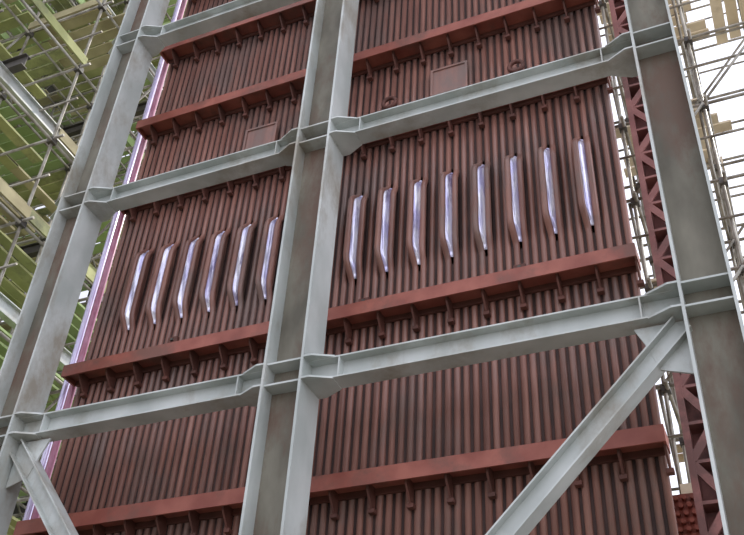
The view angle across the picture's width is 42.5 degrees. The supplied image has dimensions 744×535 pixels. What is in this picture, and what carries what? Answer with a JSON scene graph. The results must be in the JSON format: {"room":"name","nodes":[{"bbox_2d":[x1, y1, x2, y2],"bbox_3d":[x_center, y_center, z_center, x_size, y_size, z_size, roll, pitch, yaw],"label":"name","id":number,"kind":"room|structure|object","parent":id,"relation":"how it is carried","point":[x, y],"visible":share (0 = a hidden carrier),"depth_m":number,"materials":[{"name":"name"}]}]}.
{"room":"industrial hall","nodes":[
{"label":"industrial hall","id":0,"kind":"room"},
{"bbox_2d":[51,0,678,534],"bbox_3d":[-0.429,-1.471,14.962,8.510,19.512,0.443,-13,-42,20],"label":"wall","id":1,"kind":"structure","parent":0,"point":[537,186],"depth_m":13.30,"materials":[{"name":"brown metal"}]},
{"bbox_2d":[167,336,178,342],"bbox_3d":[-2.954,1.084,14.191,0.160,0.120,0.090,-13,-42,20],"label":"bracket","id":2,"kind":"object","parent":1,"relation":"attached to","point":[175,338],"depth_m":14.18,"materials":[{"name":"metal"}]},
{"bbox_2d":[242,121,277,149],"bbox_3d":[-1.889,-2.162,16.299,0.620,0.620,0.120,-13,-42,20],"label":"access door","id":3,"kind":"structure","parent":1,"relation":"attached to","point":[267,133],"depth_m":16.32,"materials":[{"name":"metal"}]},
{"bbox_2d":[159,0,378,68],"bbox_3d":[-0.280,-5.044,17.673,8.482,0.430,0.335,-13,-42,20],"label":"buckstay","id":4,"kind":"object","parent":1,"relation":"attached to","point":[260,24],"visible":0.86,"depth_m":18.54,"materials":[{"name":"red metal"}]},
{"bbox_2d":[13,424,674,534],"bbox_3d":[-0.800,2.777,11.367,8.482,0.430,0.335,-13,-42,20],"label":"buckstay","id":5,"kind":"object","parent":1,"relation":"attached to","point":[650,441],"visible":0.8,"depth_m":11.02,"materials":[{"name":"red metal"}]},
{"bbox_2d":[61,243,644,398],"bbox_3d":[-0.672,0.849,12.922,8.482,0.430,0.335,-13,-42,20],"label":"buckstay","id":6,"kind":"object","parent":1,"relation":"attached to","point":[624,259],"visible":0.88,"depth_m":12.60,"materials":[{"name":"red metal"}]},
{"bbox_2d":[358,297,369,301],"bbox_3d":[-0.109,0.474,13.120,0.160,0.120,0.090,-13,-42,20],"label":"bracket","id":7,"kind":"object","parent":1,"relation":"attached to","point":[366,298],"depth_m":13.12,"materials":[{"name":"metal"}]},
{"bbox_2d":[120,76,613,222],"bbox_3d":[-0.491,-1.872,15.116,8.482,0.430,0.335,-13,-42,20],"label":"buckstay","id":8,"kind":"object","parent":1,"relation":"attached to","point":[156,205],"visible":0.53,"depth_m":14.87,"materials":[{"name":"red metal"}]},
{"bbox_2d":[135,0,600,145],"bbox_3d":[-0.394,-3.334,16.294,8.482,0.430,0.335,-13,-42,20],"label":"buckstay","id":9,"kind":"object","parent":1,"relation":"attached to","point":[527,12],"visible":0.91,"depth_m":16.09,"materials":[{"name":"red metal"}]},
{"bbox_2d":[381,96,397,108],"bbox_3d":[0.301,-2.615,15.425,0.289,0.295,0.170,-13,-42,20],"label":"ring","id":10,"kind":"object","parent":1,"relation":"attached to","point":[395,100],"visible":0.88,"depth_m":15.35,"materials":[{"name":"brown metal"}]},
{"bbox_2d":[430,60,467,95],"bbox_3d":[1.240,-2.975,15.241,0.620,0.620,0.120,-13,-42,20],"label":"access door","id":11,"kind":"structure","parent":1,"relation":"attached to","point":[454,76],"depth_m":15.22,"materials":[{"name":"metal"}]},
{"bbox_2d":[507,59,524,72],"bbox_3d":[2.229,-3.055,14.721,0.289,0.295,0.170,-13,-42,20],"label":"ring","id":12,"kind":"object","parent":1,"relation":"attached to","point":[516,61],"visible":0.88,"depth_m":14.65,"materials":[{"name":"brown metal"}]},
{"bbox_2d":[513,263,525,267],"bbox_3d":[1.912,0.013,12.382,0.160,0.120,0.090,-13,-42,20],"label":"bracket","id":13,"kind":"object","parent":1,"relation":"attached to","point":[523,264],"depth_m":12.39,"materials":[{"name":"metal"}]},
{"bbox_3d":[-0.763,8.338,7.613,110.000,0.300,100.000,-13,-42,20],"label":"ground","id":14,"kind":"structure","parent":0,"visible":0},
{"bbox_2d":[0,0,169,534],"bbox_3d":[-4.518,-0.621,14.758,1.060,22.200,0.900,-13,-42,20],"label":"steel column","id":15,"kind":"structure","parent":14,"relation":"on","point":[30,364],"depth_m":14.50,"materials":[{"name":"grey metal"}]},
{"bbox_2d":[6,438,78,534],"bbox_3d":[-3.022,3.552,10.406,3.648,4.252,0.220,-13,-42,20],"label":"diagonal brace","id":16,"kind":"object","parent":15,"relation":"attached to","point":[27,467],"visible":1,"depth_m":11.71,"materials":[{"name":"grey metal"}]},
{"bbox_2d":[20,371,261,441],"bbox_3d":[-2.853,1.756,11.826,3.650,0.290,0.250,-13,-42,20],"label":"steel beam","id":17,"kind":"structure","parent":15,"relation":"attached to","point":[220,394],"depth_m":11.77,"materials":[{"name":"grey metal"}]},
{"bbox_2d":[93,135,296,211],"bbox_3d":[-2.646,-1.353,14.333,3.650,0.290,0.250,-13,-42,20],"label":"steel beam","id":18,"kind":"structure","parent":15,"relation":"attached to","point":[261,158],"depth_m":14.28,"materials":[{"name":"grey metal"}]},
{"bbox_2d":[144,0,301,46],"bbox_3d":[-2.437,-4.502,16.872,3.650,0.290,0.250,-13,-42,20],"label":"steel beam","id":19,"kind":"structure","parent":15,"relation":"attached to","point":[235,11],"depth_m":16.96,"materials":[{"name":"grey metal"}]},
{"bbox_2d":[0,0,187,534],"bbox_3d":[-9.533,0.704,21.456,11.800,28.019,12.540,-13,-42,20],"label":"scaffold","id":20,"kind":"object","parent":14,"relation":"on","point":[54,56],"visible":0.32,"depth_m":20.12,"materials":[{"name":"metal"}]},
{"bbox_2d":[22,0,181,520],"bbox_3d":[-4.601,0.517,15.698,0.100,21.600,0.100,-13,-42,20],"label":"pipe","id":21,"kind":"object","parent":14,"relation":"on","point":[30,505],"visible":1,"depth_m":16.00,"materials":[{"name":"metal"}]},
{"bbox_2d":[31,0,186,518],"bbox_3d":[-4.463,0.486,15.648,0.110,21.600,0.110,-13,-42,20],"label":"pipe","id":22,"kind":"object","parent":14,"relation":"on","point":[86,340],"visible":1,"depth_m":15.85,"materials":[{"name":"purple metal"}]},
{"bbox_2d":[238,0,361,534],"bbox_3d":[-0.752,-1.479,13.383,1.200,22.200,0.900,-13,-42,20],"label":"steel column","id":23,"kind":"structure","parent":14,"relation":"on","point":[286,400],"depth_m":11.82,"materials":[{"name":"grey metal"}]},
{"bbox_2d":[334,40,631,143],"bbox_3d":[1.423,-2.281,12.847,4.170,0.290,0.250,-13,-42,20],"label":"steel beam","id":24,"kind":"structure","parent":23,"relation":"attached to","point":[588,66],"depth_m":12.77,"materials":[{"name":"grey metal"}]},
{"bbox_2d":[308,289,680,387],"bbox_3d":[1.216,0.829,10.340,4.170,0.290,0.250,-13,-42,20],"label":"steel beam","id":25,"kind":"structure","parent":23,"relation":"attached to","point":[617,318],"depth_m":10.26,"materials":[{"name":"grey metal"}]},
{"bbox_2d":[608,0,723,534],"bbox_3d":[4.061,-0.753,13.408,0.420,21.600,0.350,-13,-42,20],"label":"lattice column","id":26,"kind":"structure","parent":14,"relation":"on","point":[696,447],"depth_m":12.73,"materials":[{"name":"brown metal"}]},
{"bbox_2d":[597,0,743,493],"bbox_3d":[6.965,0.907,15.241,4.990,21.617,4.173,-13,-42,20],"label":"scaffold","id":27,"kind":"object","parent":14,"relation":"on","point":[709,127],"visible":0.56,"depth_m":16.95,"materials":[{"name":"metal"}]},
{"bbox_2d":[605,0,743,534],"bbox_3d":[3.487,-2.445,11.835,1.050,22.200,0.900,-13,-42,20],"label":"steel column","id":28,"kind":"structure","parent":14,"relation":"on","point":[704,282],"depth_m":9.91,"materials":[{"name":"grey metal"}]},
{"bbox_2d":[485,316,693,534],"bbox_3d":[1.148,2.602,8.883,4.158,4.263,0.220,-13,-42,20],"label":"diagonal brace","id":29,"kind":"object","parent":28,"relation":"attached to","point":[667,349],"visible":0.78,"depth_m":9.19,"materials":[{"name":"grey metal"}]},
{"bbox_2d":[672,493,699,534],"bbox_3d":[3.829,5.444,9.428,0.930,6.950,0.280,-13,-42,20],"label":"panel","id":30,"kind":"object","parent":14,"relation":"on","point":[684,505],"visible":0.24,"depth_m":11.44,"materials":[{"name":"red metal"}]}
]}

